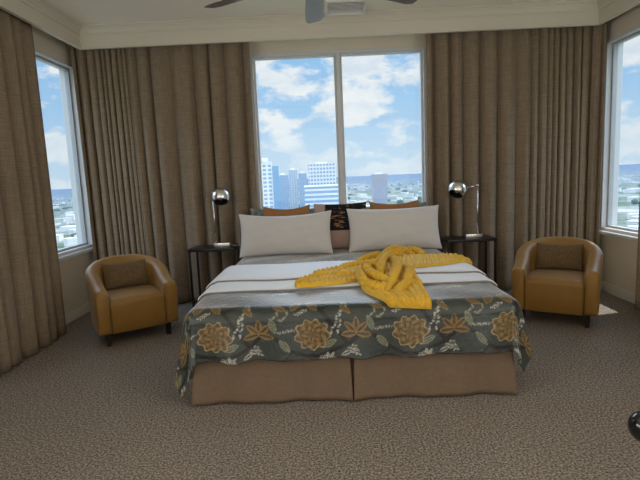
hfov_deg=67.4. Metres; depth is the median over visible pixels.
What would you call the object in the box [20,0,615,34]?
trim
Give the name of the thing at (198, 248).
nightstand
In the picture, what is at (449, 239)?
nightstand
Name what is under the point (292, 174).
tower building
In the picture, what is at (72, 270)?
wall
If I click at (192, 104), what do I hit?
curtain
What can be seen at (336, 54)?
window
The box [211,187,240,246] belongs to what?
table lamp
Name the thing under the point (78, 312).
baseboard
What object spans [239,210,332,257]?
pillow
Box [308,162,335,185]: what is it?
tower building
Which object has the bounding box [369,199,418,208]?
cushion
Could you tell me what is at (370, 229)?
pillow
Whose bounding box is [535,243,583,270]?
lumbar cushion
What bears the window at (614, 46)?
in the wall at (619, 254)
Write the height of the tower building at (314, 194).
72.580 m
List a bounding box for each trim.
[0,0,639,49]
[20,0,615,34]
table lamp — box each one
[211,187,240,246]
[448,180,481,237]
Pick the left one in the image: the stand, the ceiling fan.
the ceiling fan
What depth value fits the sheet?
3.59 m
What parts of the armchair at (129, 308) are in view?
leg, seat, leg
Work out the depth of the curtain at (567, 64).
5.21 m
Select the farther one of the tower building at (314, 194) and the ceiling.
the tower building at (314, 194)
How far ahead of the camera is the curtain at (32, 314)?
4.02 m
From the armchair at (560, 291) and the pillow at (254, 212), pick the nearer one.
the armchair at (560, 291)
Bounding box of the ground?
[51,165,639,248]
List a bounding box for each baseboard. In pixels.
[65,302,89,324]
[601,281,634,303]
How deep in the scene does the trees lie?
1686.24 m
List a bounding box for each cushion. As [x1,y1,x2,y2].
[101,259,148,289]
[263,204,309,215]
[314,202,365,248]
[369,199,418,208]
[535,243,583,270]
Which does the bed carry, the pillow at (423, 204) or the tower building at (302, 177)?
the pillow at (423, 204)
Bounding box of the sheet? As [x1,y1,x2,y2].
[198,260,497,301]
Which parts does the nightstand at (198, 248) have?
leg, leg, leg, leg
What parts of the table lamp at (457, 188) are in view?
lamp shade, stem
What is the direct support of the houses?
on the ground
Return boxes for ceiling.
[45,0,580,23]
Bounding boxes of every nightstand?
[187,244,239,307]
[440,235,496,283]
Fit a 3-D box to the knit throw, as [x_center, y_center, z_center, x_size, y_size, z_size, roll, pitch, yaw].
[0.542,0.225,3.701,1.444,0.179,1.710,-2,7,1]
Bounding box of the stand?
[627,411,639,441]
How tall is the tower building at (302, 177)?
96.380 m
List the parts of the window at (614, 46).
sill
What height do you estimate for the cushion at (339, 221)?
0.515 m
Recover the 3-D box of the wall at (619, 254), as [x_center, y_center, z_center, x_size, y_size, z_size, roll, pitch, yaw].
[3.131,-0.457,1.458,0.160,3.020,8.250,-2,7,1]
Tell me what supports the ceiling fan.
hanging from the ceiling
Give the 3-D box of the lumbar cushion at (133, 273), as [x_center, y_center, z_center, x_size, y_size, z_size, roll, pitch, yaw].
[-1.847,0.325,4.558,0.400,0.270,0.171,-7,9,-33]
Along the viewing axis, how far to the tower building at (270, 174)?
398.81 m
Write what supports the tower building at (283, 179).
on the ground
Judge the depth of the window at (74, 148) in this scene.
5.37 m
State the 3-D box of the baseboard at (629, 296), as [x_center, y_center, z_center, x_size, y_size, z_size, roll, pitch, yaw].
[3.107,0.990,1.646,0.014,0.102,8.250,-2,7,1]
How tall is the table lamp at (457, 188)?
0.623 m
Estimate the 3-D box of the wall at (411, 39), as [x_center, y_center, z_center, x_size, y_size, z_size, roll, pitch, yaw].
[0.207,-0.876,5.663,6.070,3.020,0.160,-2,7,1]
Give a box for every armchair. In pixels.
[85,254,177,346]
[511,236,603,327]
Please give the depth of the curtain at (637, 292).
4.50 m
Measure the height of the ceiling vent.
0.052 m
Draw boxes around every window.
[34,48,92,261]
[250,46,427,208]
[599,25,639,241]
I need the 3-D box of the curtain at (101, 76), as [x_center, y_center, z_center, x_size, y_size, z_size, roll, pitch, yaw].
[-2.295,-0.713,5.333,0.601,2.973,0.227,-2,7,1]
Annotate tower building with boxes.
[261,158,280,208]
[279,173,289,208]
[288,168,298,208]
[298,171,306,206]
[304,184,347,207]
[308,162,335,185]
[371,172,387,203]
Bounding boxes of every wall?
[32,25,94,313]
[126,29,529,208]
[599,4,639,292]
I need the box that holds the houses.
[52,176,639,246]
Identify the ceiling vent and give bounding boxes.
[325,0,367,15]
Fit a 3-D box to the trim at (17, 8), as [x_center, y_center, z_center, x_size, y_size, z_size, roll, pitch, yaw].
[0.157,-1.689,1.080,5.370,0.215,7.780,-2,7,1]
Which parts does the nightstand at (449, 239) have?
leg, leg, leg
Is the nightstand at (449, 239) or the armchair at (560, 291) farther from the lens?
the nightstand at (449, 239)
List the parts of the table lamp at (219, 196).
stem, lamp shade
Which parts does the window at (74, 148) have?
sill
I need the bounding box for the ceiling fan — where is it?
[204,0,416,23]
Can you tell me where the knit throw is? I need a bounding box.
[294,244,471,308]
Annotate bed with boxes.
[175,248,532,406]
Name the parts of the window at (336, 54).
sash, sash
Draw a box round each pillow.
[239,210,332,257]
[250,208,314,215]
[347,205,441,251]
[366,202,426,208]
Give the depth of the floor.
2.74 m
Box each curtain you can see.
[0,9,66,376]
[70,45,147,260]
[127,42,256,303]
[426,29,528,290]
[526,22,606,246]
[635,200,639,309]
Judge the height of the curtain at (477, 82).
2.973 m
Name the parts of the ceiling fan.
blade, blade, blade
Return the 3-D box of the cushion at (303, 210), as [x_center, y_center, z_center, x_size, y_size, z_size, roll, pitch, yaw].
[-0.344,-0.117,5.054,0.500,0.514,0.202,-2,7,1]
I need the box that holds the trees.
[52,183,639,236]
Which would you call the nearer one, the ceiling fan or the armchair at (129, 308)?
the ceiling fan
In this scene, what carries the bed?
on the floor
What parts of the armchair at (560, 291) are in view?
seat, leg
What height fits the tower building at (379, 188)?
85.880 m
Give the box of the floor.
[0,290,639,479]

